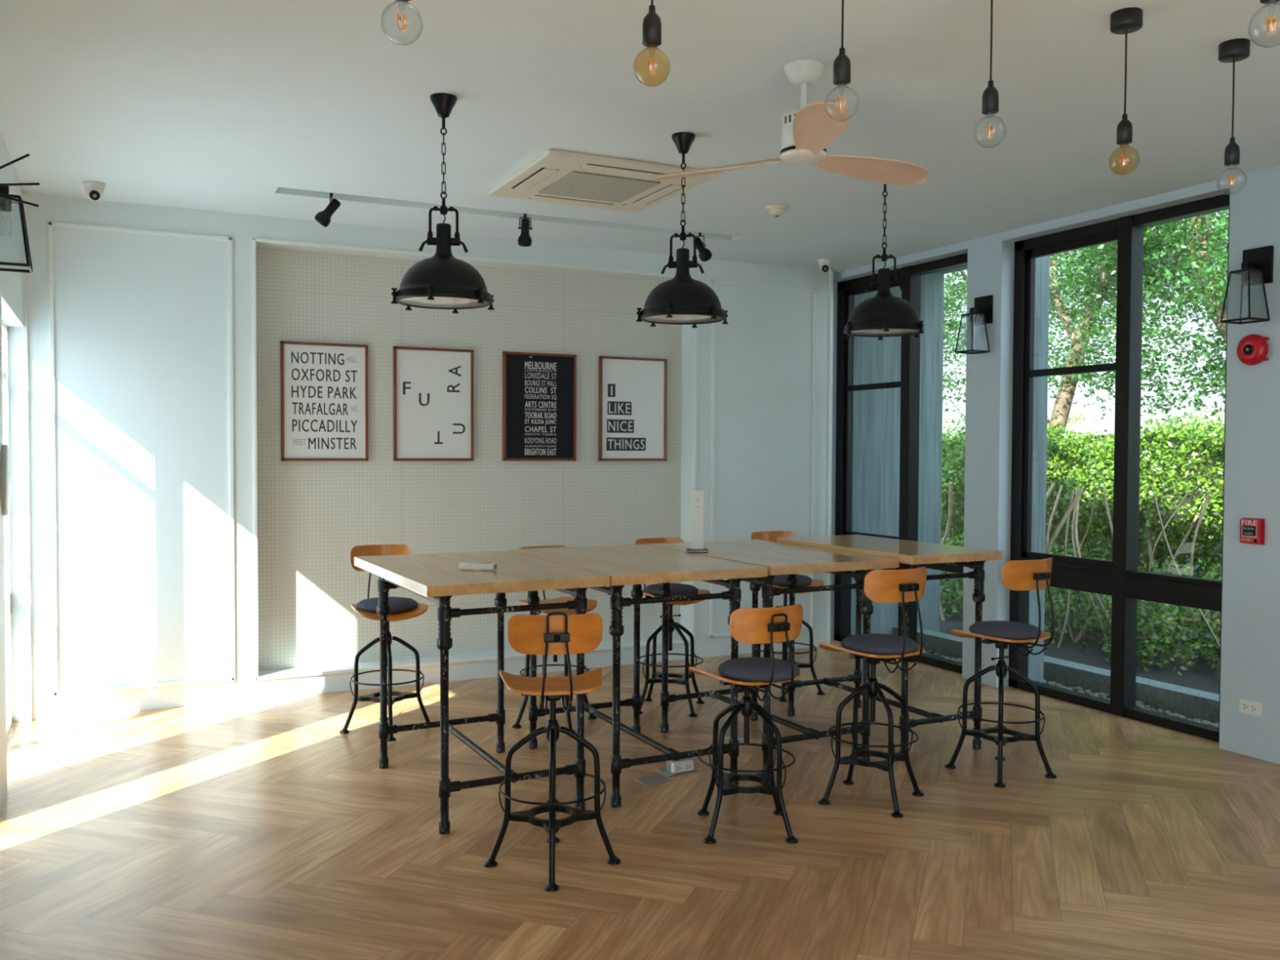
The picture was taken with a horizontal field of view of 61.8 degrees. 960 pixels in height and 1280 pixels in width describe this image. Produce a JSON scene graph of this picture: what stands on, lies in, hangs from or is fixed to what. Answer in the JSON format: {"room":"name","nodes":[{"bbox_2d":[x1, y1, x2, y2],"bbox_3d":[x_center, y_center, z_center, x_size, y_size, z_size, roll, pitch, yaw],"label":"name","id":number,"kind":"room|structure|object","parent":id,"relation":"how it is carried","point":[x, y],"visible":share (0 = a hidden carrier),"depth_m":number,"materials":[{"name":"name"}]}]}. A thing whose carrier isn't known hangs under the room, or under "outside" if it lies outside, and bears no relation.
{"room":"common room","nodes":[
{"label":"common room","id":0,"kind":"room"},
{"bbox_2d":[0,128,24,812],"bbox_3d":[-1.361,0.064,1.544,0.160,3.176,10.368,-1,2,-26],"label":"wall","id":1,"kind":"structure","parent":0,"point":[11,243],"depth_m":5.05,"materials":[{"name":"white paint"}]},
{"bbox_2d":[0,444,11,515],"bbox_3d":[-2.934,0.001,4.944,0.021,0.330,0.330,-1,2,-26],"label":"door handle","id":2,"kind":"object","parent":1,"relation":"attached to","point":[5,460],"visible":1,"depth_m":4.86,"materials":[{"name":"white metal"}]},
{"bbox_2d":[1,320,12,736],"bbox_3d":[-3.370,0.282,5.546,0.065,2.301,1.428,-1,2,-26],"label":"window","id":3,"kind":"structure","parent":1,"relation":"in","point":[4,327],"depth_m":6.17,"materials":[{"name":"paint"}]},
{"bbox_2d":[0,186,32,272],"bbox_3d":[-2.364,-0.980,3.958,0.189,0.389,0.168,-1,2,-26],"label":"wall lantern","id":4,"kind":"object","parent":1,"relation":"attached to","point":[5,203],"visible":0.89,"depth_m":3.94,"materials":[{"name":"black metal"}]},
{"bbox_2d":[0,153,39,207],"bbox_3d":[-2.155,-0.979,3.593,0.241,0.521,0.541,-1,2,-26],"label":"wall light","id":5,"kind":"object","parent":1,"relation":"attached to","point":[28,154],"visible":1,"depth_m":3.61,"materials":[{"name":"black metal"}]},
{"bbox_2d":[22,191,31,721],"bbox_3d":[-3.572,-0.125,6.219,0.028,3.076,0.024,-1,2,-26],"label":"trim","id":6,"kind":"structure","parent":1,"relation":"attached to","point":[24,329],"depth_m":6.22,"materials":[{"name":"paint"}]},
{"bbox_2d":[7,193,829,722],"bbox_3d":[-1.166,-0.103,7.634,5.890,3.176,0.392,-1,2,-26],"label":"wall","id":7,"kind":"structure","parent":0,"point":[141,321],"depth_m":6.62,"materials":[{"name":"white paint"}]},
{"bbox_2d":[48,221,235,696],"bbox_3d":[-3.010,-0.120,6.499,1.010,2.787,0.018,-1,2,-26],"label":"trim","id":8,"kind":"structure","parent":7,"relation":"attached to","point":[51,266],"depth_m":6.42,"materials":[{"name":"paint"}]},
{"bbox_2d":[256,247,681,671],"bbox_3d":[-1.140,-0.145,7.747,3.207,2.805,0.190,-1,2,-26],"label":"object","id":9,"kind":"object","parent":7,"relation":"attached to","point":[311,515],"visible":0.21,"depth_m":7.50,"materials":[{"name":"white paint"}]},
{"bbox_2d":[280,341,368,461],"bbox_3d":[-2.103,-0.527,7.136,0.565,0.797,0.034,-1,2,-26],"label":"picture frame","id":10,"kind":"object","parent":9,"relation":"attached to","point":[324,386],"visible":1,"depth_m":7.13,"materials":[{"name":"white paper"}]},
{"bbox_2d":[392,346,473,461],"bbox_3d":[-1.439,-0.533,7.463,0.565,0.797,0.034,-1,2,-26],"label":"picture frame","id":11,"kind":"object","parent":9,"relation":"attached to","point":[433,388],"visible":1,"depth_m":7.46,"materials":[{"name":"white paper"}]},
{"bbox_2d":[502,351,576,460],"bbox_3d":[-0.731,-0.539,7.811,0.565,0.797,0.034,-1,2,-26],"label":"picture frame","id":12,"kind":"object","parent":9,"relation":"attached to","point":[539,390],"visible":1,"depth_m":7.80,"materials":[{"name":"black paper"}]},
{"bbox_2d":[598,355,666,460],"bbox_3d":[-0.051,-0.545,8.146,0.565,0.797,0.034,-1,2,-26],"label":"picture frame","id":13,"kind":"object","parent":9,"relation":"attached to","point":[633,391],"visible":1,"depth_m":8.14,"materials":[{"name":"white paper"}]},
{"bbox_2d":[252,237,697,680],"bbox_3d":[-1.011,-0.138,7.484,3.211,2.809,0.016,-1,2,-26],"label":"trim","id":14,"kind":"structure","parent":7,"relation":"attached to","point":[255,240],"depth_m":7.01,"materials":[{"name":"paint"}]},
{"bbox_2d":[709,280,817,637],"bbox_3d":[0.985,-0.159,8.465,0.975,2.762,0.018,-1,2,-26],"label":"trim","id":15,"kind":"structure","parent":7,"relation":"attached to","point":[713,282],"depth_m":8.38,"materials":[{"name":"paint"}]},
{"bbox_2d":[826,270,833,644],"bbox_3d":[1.553,-0.172,8.744,0.030,3.076,0.018,-1,2,-26],"label":"trim","id":16,"kind":"structure","parent":7,"relation":"attached to","point":[831,272],"depth_m":8.73,"materials":[{"name":"paint"}]},
{"bbox_2d":[0,640,1279,959],"bbox_3d":[1.247,1.521,3.095,6.186,0.001,10.470,-1,2,-26],"label":"floor","id":17,"kind":"structure","parent":0,"point":[251,829],"depth_m":4.40,"materials":[{"name":"brown wood"}]},
{"bbox_2d":[339,544,430,741],"bbox_3d":[-1.437,0.906,6.087,0.481,1.041,0.479,1,2,16],"label":"bar stool","id":18,"kind":"object","parent":17,"relation":"on","point":[373,549],"visible":0.6,"depth_m":6.06,"materials":[{"name":"black metal"}]},
{"bbox_2d":[355,596,417,613],"bbox_3d":[-1.441,0.707,6.091,0.344,0.063,0.344,-1,2,-26],"label":"seat cushion","id":19,"kind":"object","parent":18,"relation":"on","point":[397,604],"visible":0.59,"depth_m":5.99,"materials":[{"name":"grey fabric"}]},
{"bbox_2d":[354,550,609,834],"bbox_3d":[-0.802,0.932,5.102,0.820,1.050,1.320,-1,2,-27],"label":"bar table","id":20,"kind":"object","parent":17,"relation":"on","point":[436,578],"visible":0.91,"depth_m":4.72,"materials":[{"name":"brown wood"}]},
{"bbox_2d":[457,562,497,570],"bbox_3d":[-0.743,0.396,4.889,0.172,0.034,0.050,1,2,12],"label":"remote control","id":21,"kind":"object","parent":20,"relation":"on","point":[469,566],"visible":1,"depth_m":4.87,"materials":[{"name":"white plastic"}]},
{"bbox_2d":[483,611,620,892],"bbox_3d":[-0.339,0.978,4.133,0.481,1.015,0.479,1,2,34],"label":"bar stool","id":22,"kind":"object","parent":17,"relation":"on","point":[529,634],"visible":1,"depth_m":3.98,"materials":[{"name":"black metal"}]},
{"bbox_2d":[511,545,596,732],"bbox_3d":[-0.492,0.915,6.254,0.479,1.023,0.481,1,2,16],"label":"bar stool","id":23,"kind":"object","parent":17,"relation":"on","point":[591,604],"visible":0.3,"depth_m":6.19,"materials":[{"name":"black metal"}]},
{"bbox_2d":[507,544,767,808],"bbox_3d":[-0.066,0.924,5.504,0.817,1.050,1.358,-1,2,-27],"label":"bar table","id":24,"kind":"object","parent":17,"relation":"on","point":[636,565],"visible":0.79,"depth_m":5.06,"materials":[{"name":"brown wood"}]},
{"bbox_2d":[634,774,671,785],"bbox_3d":[0.063,1.455,5.187,0.150,0.006,0.100,-1,2,-30],"label":"cover plate","id":25,"kind":"object","parent":17,"relation":"on","point":[656,779],"visible":1,"depth_m":5.17,"materials":[{"name":"silver metal"}]},
{"bbox_2d":[634,537,710,717],"bbox_3d":[0.193,0.897,6.622,0.479,1.045,0.481,1,2,22],"label":"bar stool","id":26,"kind":"object","parent":17,"relation":"on","point":[682,678],"visible":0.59,"depth_m":6.61,"materials":[{"name":"black metal"}]},
{"bbox_2d":[643,582,697,596],"bbox_3d":[0.190,0.679,6.625,0.344,0.063,0.344,-1,2,-26],"label":"seat cushion","id":27,"kind":"object","parent":26,"relation":"on","point":[677,589],"visible":0.63,"depth_m":6.52,"materials":[{"name":"grey fabric"}]},
{"bbox_2d":[655,757,698,777],"bbox_3d":[0.187,1.424,5.337,0.175,0.062,0.130,-1,2,-30],"label":"box","id":28,"kind":"object","parent":17,"relation":"on","point":[684,766],"visible":1,"depth_m":5.30,"materials":[{"name":"white plastic"}]},
{"bbox_2d":[671,759,693,773],"bbox_3d":[0.211,1.422,5.306,0.115,0.048,0.028,-1,2,-30],"label":"socket","id":29,"kind":"object","parent":28,"relation":"attached to","point":[681,766],"depth_m":5.30,"materials":[{"name":"white plastic"}]},
{"bbox_2d":[688,604,803,844],"bbox_3d":[0.447,0.994,4.510,0.450,0.968,0.491,0,2,-9],"label":"bar stool","id":30,"kind":"object","parent":17,"relation":"on","point":[771,625],"visible":0.9,"depth_m":4.41,"materials":[{"name":"black metal"}]},
{"bbox_2d":[718,657,799,683],"bbox_3d":[0.500,0.794,4.502,0.344,0.063,0.344,-1,2,-26],"label":"seat cushion","id":31,"kind":"object","parent":30,"relation":"on","point":[750,669],"visible":0.93,"depth_m":4.40,"materials":[{"name":"grey fabric"}]},
{"bbox_2d":[642,539,898,772],"bbox_3d":[0.659,0.916,5.899,0.824,1.050,1.320,-1,2,-28],"label":"bar table","id":32,"kind":"object","parent":17,"relation":"on","point":[780,558],"visible":0.61,"depth_m":5.46,"materials":[{"name":"brown wood"}]},
{"bbox_2d":[685,490,708,552],"bbox_3d":[0.312,0.224,5.814,0.110,0.335,0.090,0,2,-6],"label":"menu stand","id":33,"kind":"object","parent":32,"relation":"on","point":[697,496],"visible":1,"depth_m":5.80,"materials":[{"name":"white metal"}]},
{"bbox_2d":[751,530,825,702],"bbox_3d":[0.939,0.881,7.091,0.422,1.058,0.476,-1,2,-33],"label":"bar stool","id":34,"kind":"object","parent":17,"relation":"on","point":[771,535],"visible":0.21,"depth_m":7.04,"materials":[{"name":"black metal"}]},
{"bbox_2d":[773,573,812,586],"bbox_3d":[0.962,0.655,7.061,0.344,0.063,0.344,-1,2,-26],"label":"seat cushion","id":35,"kind":"object","parent":34,"relation":"on","point":[779,580],"visible":0.4,"depth_m":6.93,"materials":[{"name":"grey fabric"}]},
{"bbox_2d":[817,566,926,817],"bbox_3d":[1.090,0.929,4.904,0.494,1.083,0.460,2,2,39],"label":"bar stool","id":36,"kind":"object","parent":17,"relation":"on","point":[882,586],"visible":0.92,"depth_m":4.80,"materials":[{"name":"black metal"}]},
{"bbox_2d":[840,633,918,655],"bbox_3d":[1.093,0.746,4.881,0.344,0.063,0.344,-1,2,-26],"label":"seat cushion","id":37,"kind":"object","parent":36,"relation":"on","point":[878,644],"visible":0.92,"depth_m":4.78,"materials":[{"name":"grey fabric"}]},
{"bbox_2d":[776,534,1002,761],"bbox_3d":[1.377,0.901,6.116,0.613,1.074,1.235,-1,2,-26],"label":"bar table","id":38,"kind":"object","parent":17,"relation":"on","point":[908,553],"visible":0.56,"depth_m":5.75,"materials":[{"name":"brown wood"}]},
{"bbox_2d":[945,557,1057,787],"bbox_3d":[1.819,0.920,5.304,0.413,1.085,0.474,-1,2,-30],"label":"bar stool","id":39,"kind":"object","parent":17,"relation":"on","point":[1016,575],"visible":0.94,"depth_m":5.22,"materials":[{"name":"black metal"}]},
{"bbox_2d":[968,620,1041,639],"bbox_3d":[1.813,0.743,5.308,0.344,0.063,0.344,-1,2,-26],"label":"seat cushion","id":40,"kind":"object","parent":39,"relation":"on","point":[1011,630],"visible":0.93,"depth_m":5.20,"materials":[{"name":"grey fabric"}]},
{"bbox_2d":[0,0,1279,273],"bbox_3d":[1.228,-1.608,3.155,6.256,0.100,11.060,-1,2,-26],"label":"ceiling","id":41,"kind":"structure","parent":0,"point":[266,108],"depth_m":4.58,"materials":[{"name":"paint"}]},
{"bbox_2d":[83,181,105,200],"bbox_3d":[-3.043,-1.603,5.960,0.112,0.101,0.120,-1,2,-28],"label":"security camera","id":42,"kind":"object","parent":41,"relation":"attached to","point":[94,190],"visible":1,"depth_m":5.92,"materials":[{"name":"white plastic"}]},
{"bbox_2d":[314,192,341,226],"bbox_3d":[-1.819,-1.610,6.223,0.150,0.272,0.090,0,2,-6],"label":"ceiling spotlight","id":43,"kind":"object","parent":41,"relation":"attached to","point":[323,217],"visible":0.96,"depth_m":6.20,"materials":[{"name":"black metal"}]},
{"bbox_2d":[380,0,422,45],"bbox_3d":[-0.549,-1.277,2.463,0.100,0.539,0.100,-1,2,-26],"label":"pendant","id":44,"kind":"object","parent":41,"relation":"hanging from","point":[404,18],"visible":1,"depth_m":2.46,"materials":[{"name":"clear glass"}]},
{"bbox_2d":[391,93,494,313],"bbox_3d":[-0.825,-1.167,4.488,0.419,0.874,0.438,0,2,-6],"label":"dome pendant lamp","id":45,"kind":"object","parent":41,"relation":"hanging from","point":[442,281],"visible":1,"depth_m":4.42,"materials":[{"name":"black metal"}]},
{"bbox_2d":[399,297,488,307],"bbox_3d":[-0.827,-0.756,4.499,0.378,0.012,0.378,0,2,-6],"label":"diffuser","id":46,"kind":"object","parent":45,"relation":"attached to","point":[418,302],"depth_m":4.53,"materials":[{"name":"white glass"}]},
{"bbox_2d":[517,213,532,246],"bbox_3d":[-0.729,-1.617,6.770,0.090,0.279,0.120,0,2,-11],"label":"ceiling spotlight","id":47,"kind":"object","parent":41,"relation":"attached to","point":[524,239],"visible":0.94,"depth_m":6.74,"materials":[{"name":"black metal"}]},
{"bbox_2d":[488,149,716,212],"bbox_3d":[-0.229,-1.619,5.860,0.950,0.040,0.950,-1,2,-26],"label":"air conditioner","id":48,"kind":"object","parent":41,"relation":"attached to","point":[554,176],"visible":0.91,"depth_m":5.74,"materials":[{"name":"beige plastic"}]},
{"bbox_2d":[537,170,660,203],"bbox_3d":[-0.229,-1.604,5.861,0.510,0.010,0.510,-1,2,-26],"label":"grille","id":49,"kind":"object","parent":48,"relation":"attached to","point":[585,184],"depth_m":5.82,"materials":[{"name":"white plastic"}]},
{"bbox_2d":[633,0,670,86],"bbox_3d":[0.031,-1.282,2.737,0.100,0.539,0.100,-1,2,-26],"label":"pendant","id":50,"kind":"object","parent":41,"relation":"hanging from","point":[651,24],"visible":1,"depth_m":2.73,"materials":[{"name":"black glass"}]},
{"bbox_2d":[642,4,661,47],"bbox_3d":[0.031,-1.167,2.740,0.049,0.099,0.049,-1,2,-26],"label":"socket","id":51,"kind":"object","parent":50,"relation":"attached to","point":[651,24],"depth_m":2.72,"materials":[{"name":"black metal"}]},
{"bbox_2d":[635,132,728,328],"bbox_3d":[0.202,-1.176,5.015,0.419,0.874,0.438,0,2,9],"label":"dome pendant lamp","id":52,"kind":"object","parent":41,"relation":"hanging from","point":[682,300],"visible":0.99,"depth_m":4.95,"materials":[{"name":"black metal"}]},
{"bbox_2d":[643,314,721,323],"bbox_3d":[0.200,-0.766,5.027,0.378,0.012,0.378,0,2,9],"label":"diffuser","id":53,"kind":"object","parent":52,"relation":"attached to","point":[653,318],"depth_m":5.06,"materials":[{"name":"white glass"}]},
{"bbox_2d":[693,232,711,262],"bbox_3d":[0.425,-1.634,7.329,0.090,0.264,0.164,2,2,42],"label":"ceiling spotlight","id":54,"kind":"object","parent":41,"relation":"attached to","point":[704,255],"visible":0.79,"depth_m":7.31,"materials":[{"name":"black metal"}]},
{"bbox_2d":[764,204,788,217],"bbox_3d":[0.826,-1.619,6.446,0.140,0.062,0.140,-1,2,-26],"label":"smoke detector","id":55,"kind":"object","parent":41,"relation":"attached to","point":[775,210],"visible":1,"depth_m":6.41,"materials":[{"name":"beige plastic"}]},
{"bbox_2d":[655,58,930,185],"bbox_3d":[0.754,-1.403,4.175,1.006,0.370,1.129,-1,2,-30],"label":"ceiling fan","id":56,"kind":"object","parent":41,"relation":"hanging from","point":[806,132],"visible":1,"depth_m":4.07,"materials":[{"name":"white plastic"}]},
{"bbox_2d":[817,258,832,272],"bbox_3d":[1.427,-1.646,8.232,0.112,0.101,0.120,0,2,9],"label":"security camera","id":57,"kind":"object","parent":41,"relation":"attached to","point":[824,264],"visible":1,"depth_m":8.19,"materials":[{"name":"white plastic"}]},
{"bbox_2d":[824,0,858,121],"bbox_3d":[0.572,-1.288,3.020,0.100,0.539,0.100,-1,2,-26],"label":"pendant","id":58,"kind":"object","parent":41,"relation":"hanging from","point":[842,64],"visible":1,"depth_m":3.01,"materials":[{"name":"clear glass"}]},
{"bbox_2d":[833,47,850,85],"bbox_3d":[0.572,-1.173,3.023,0.049,0.099,0.049,-1,2,-26],"label":"socket","id":59,"kind":"object","parent":58,"relation":"attached to","point":[842,64],"depth_m":3.01,"materials":[{"name":"black metal"}]},
{"bbox_2d":[843,183,924,340],"bbox_3d":[1.267,-1.186,5.539,0.419,0.874,0.438,0,2,-1],"label":"dome pendant lamp","id":60,"kind":"object","parent":41,"relation":"hanging from","point":[884,314],"visible":0.96,"depth_m":5.46,"materials":[{"name":"black metal"}]},
{"bbox_2d":[850,328,919,335],"bbox_3d":[1.265,-0.775,5.551,0.378,0.012,0.378,0,2,-1],"label":"diffuser","id":61,"kind":"object","parent":60,"relation":"attached to","point":[853,331],"depth_m":5.59,"materials":[{"name":"white glass"}]},
{"bbox_2d":[973,0,1006,147],"bbox_3d":[1.077,-1.292,3.280,0.100,0.539,0.100,-1,2,-26],"label":"pendant","id":62,"kind":"object","parent":41,"relation":"hanging from","point":[990,97],"visible":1,"depth_m":3.27,"materials":[{"name":"clear glass"}]},
{"bbox_2d":[982,80,999,115],"bbox_3d":[1.077,-1.177,3.283,0.049,0.099,0.049,-1,2,-26],"label":"socket","id":63,"kind":"object","parent":62,"relation":"attached to","point":[990,97],"depth_m":3.27,"materials":[{"name":"black metal"}]},
{"bbox_2d":[1108,7,1142,175],"bbox_3d":[1.634,-1.299,3.598,0.100,0.539,0.100,-1,2,-26],"label":"pendant","id":64,"kind":"object","parent":41,"relation":"hanging from","point":[1126,20],"visible":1,"depth_m":3.58,"materials":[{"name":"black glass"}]},
{"bbox_2d":[1116,113,1132,145],"bbox_3d":[1.633,-1.184,3.601,0.049,0.099,0.049,-1,2,-26],"label":"socket","id":65,"kind":"object","parent":64,"relation":"attached to","point":[1124,129],"depth_m":3.58,"materials":[{"name":"black metal"}]},
{"bbox_2d":[1216,38,1249,194],"bbox_3d":[2.141,-1.304,3.859,0.100,0.539,0.100,-1,2,-26],"label":"pendant","id":66,"kind":"object","parent":41,"relation":"hanging from","point":[1233,51],"visible":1,"depth_m":3.84,"materials":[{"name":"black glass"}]},
{"bbox_2d":[1224,137,1239,166],"bbox_3d":[2.140,-1.189,3.862,0.049,0.099,0.049,-1,2,-26],"label":"socket","id":67,"kind":"object","parent":66,"relation":"attached to","point":[1232,152],"depth_m":3.85,"materials":[{"name":"black metal"}]},
{"bbox_2d":[1248,0,1279,48],"bbox_3d":[1.456,-1.268,2.454,0.100,0.539,0.100,-1,2,-26],"label":"pendant","id":68,"kind":"object","parent":41,"relation":"hanging from","point":[1271,24],"visible":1,"depth_m":2.46,"materials":[{"name":"clear glass"}]},
{"bbox_2d":[1260,0,1279,4],"bbox_3d":[1.455,-1.153,2.457,0.049,0.099,0.049,-1,2,-26],"label":"socket","id":69,"kind":"object","parent":68,"relation":"attached to","point":[1264,2],"depth_m":2.47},
{"bbox_2d":[830,282,837,639],"bbox_3d":[1.597,-0.131,9.103,0.366,3.176,0.155,-1,2,-26],"label":"wall","id":70,"kind":"structure","parent":0,"point":[835,284],"depth_m":9.03,"materials":[{"name":"paint"}]},
{"bbox_2d":[848,272,944,635],"bbox_3d":[2.167,-0.136,9.387,0.980,3.376,0.310,-1,2,-26],"label":"curtain","id":71,"kind":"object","parent":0,"point":[875,413],"depth_m":9.21,"materials":[{"name":"fabric"}]},
{"bbox_2d":[1027,255,1049,683],"bbox_3d":[2.674,-0.195,7.541,0.229,3.600,0.295,-1,2,-26],"label":"curtain","id":72,"kind":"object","parent":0,"point":[1035,671],"depth_m":7.43,"materials":[{"name":"fabric"}]},
{"bbox_2d":[833,164,1279,764],"bbox_3d":[4.004,0.011,4.305,0.246,3.176,10.585,-1,2,-26],"label":"wall","id":73,"kind":"structure","parent":0,"point":[1250,664],"depth_m":5.72,"materials":[{"name":"paint"}]},
{"bbox_2d":[834,253,967,673],"bbox_3d":[2.058,-0.150,8.323,0.107,3.080,1.650,-1,2,-26],"label":"window","id":74,"kind":"structure","parent":73,"relation":"in","point":[909,277],"depth_m":8.27,"materials":[{"name":"black metal"}]},
{"bbox_2d":[955,294,992,354],"bbox_3d":[2.280,-1.063,7.296,0.189,0.389,0.168,-1,2,-26],"label":"wall lantern","id":75,"kind":"object","parent":73,"relation":"attached to","point":[981,313],"visible":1,"depth_m":7.29,"materials":[{"name":"black metal"}]},
{"bbox_2d":[1008,192,1230,742],"bbox_3d":[2.927,-0.097,6.559,0.107,3.080,1.635,-1,2,-26],"label":"window","id":76,"kind":"structure","parent":73,"relation":"in","point":[1120,578],"depth_m":6.49,"materials":[{"name":"black metal"}]},
{"bbox_2d":[1219,245,1273,324],"bbox_3d":[3.146,-1.014,5.538,0.189,0.389,0.168,-1,2,-26],"label":"wall lantern","id":77,"kind":"object","parent":73,"relation":"attached to","point":[1257,264],"visible":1,"depth_m":5.53,"materials":[{"name":"black metal"}]},
{"bbox_2d":[1239,698,1262,716],"bbox_3d":[3.218,1.201,5.632,0.013,0.072,0.120,-1,2,-26],"label":"wall socket","id":78,"kind":"object","parent":73,"relation":"attached to","point":[1248,707],"visible":1,"depth_m":5.63,"materials":[{"name":"white plastic"}]},
{"bbox_2d":[1240,517,1265,544],"bbox_3d":[3.205,0.268,5.600,0.048,0.136,0.116,-1,2,-26],"label":"fire alarm","id":79,"kind":"object","parent":73,"relation":"attached to","point":[1252,531],"visible":1,"depth_m":5.58,"materials":[{"name":"red paint"}]},
{"bbox_2d":[1236,333,1269,365],"bbox_3d":[3.192,-0.680,5.579,0.076,0.162,0.162,-1,2,-26],"label":"bell","id":80,"kind":"object","parent":73,"relation":"attached to","point":[1251,349],"visible":1,"depth_m":5.55,"materials":[{"name":"red paint"}]},
{"label":"outside","id":81,"kind":"structure","parent":0,"visible":0},
{"bbox_3d":[-0.008,1.872,0.051,120.000,0.295,120.000,-1,2,-26],"label":"ground","id":82,"kind":"structure","parent":81,"visible":0},
{"bbox_2d":[916,626,962,658],"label":"planter","id":83,"kind":"object","parent":82,"relation":"on","point":[946,645],"depth_m":8.75,"materials":[{"name":"concrete"}]},
{"bbox_2d":[922,649,1218,727],"bbox_3d":[3.500,1.603,6.387,0.221,0.275,6.280,-1,2,-26],"label":"pebbles","id":84,"kind":"object","parent":82,"relation":"on","point":[1138,704],"visible":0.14,"depth_m":7.23,"materials":[{"name":"stone"}]},
{"bbox_2d":[1043,655,1110,698],"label":"planter","id":85,"kind":"object","parent":82,"relation":"on","point":[1068,673],"depth_m":7.52,"materials":[{"name":"concrete"}]},
{"bbox_2d":[939,571,1220,694],"bbox_3d":[4.247,1.489,10.219,4.180,0.300,13.500,-1,2,-26],"label":"planting bed","id":86,"kind":"object","parent":82,"relation":"on","point":[1091,655],"visible":0.11,"depth_m":8.53,"materials":[{"name":"plant"}]},
{"bbox_2d":[939,409,1224,677],"bbox_3d":[4.112,0.345,10.474,3.337,2.028,9.917,-1,2,-26],"label":"clipped hedge","id":87,"kind":"object","parent":86,"relation":"on","point":[1169,446],"visible":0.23,"depth_m":9.22,"materials":[{"name":"green plant"}]},
{"bbox_2d":[942,209,1228,591],"bbox_3d":[4.813,-1.456,12.716,3.237,5.563,5.616,-1,2,-31],"label":"leaning tree","id":88,"kind":"object","parent":86,"relation":"on","point":[1067,387],"visible":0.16,"depth_m":11.80,"materials":[{"name":"green plant"}]},
{"bbox_2d":[1048,209,1228,418],"bbox_3d":[5.840,-1.167,10.145,2.943,5.139,4.616,0,2,-21],"label":"forked tree","id":89,"kind":"object","parent":86,"relation":"on","point":[1211,288],"visible":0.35,"depth_m":10.53,"materials":[{"name":"green plant"}]},
{"bbox_2d":[941,435,1223,579],"bbox_3d":[5.792,0.467,11.228,0.180,1.900,15.000,-1,2,-26],"label":"fence","id":90,"kind":"object","parent":82,"relation":"on","point":[1103,436],"visible":0.11,"depth_m":11.27,"materials":[{"name":"green plant"}]},
{"bbox_2d":[1135,675,1219,723],"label":"planter","id":91,"kind":"object","parent":82,"relation":"on","point":[1189,703],"depth_m":6.80,"materials":[{"name":"concrete"}]},
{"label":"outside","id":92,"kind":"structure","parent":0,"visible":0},
{"bbox_2d":[935,265,967,274],"bbox_3d":[2.264,-1.847,8.921,1.270,0.070,1.700,-1,2,-26],"label":"eave","id":93,"kind":"object","parent":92,"point":[963,268],"depth_m":9.29,"materials":[{"name":"concrete"}]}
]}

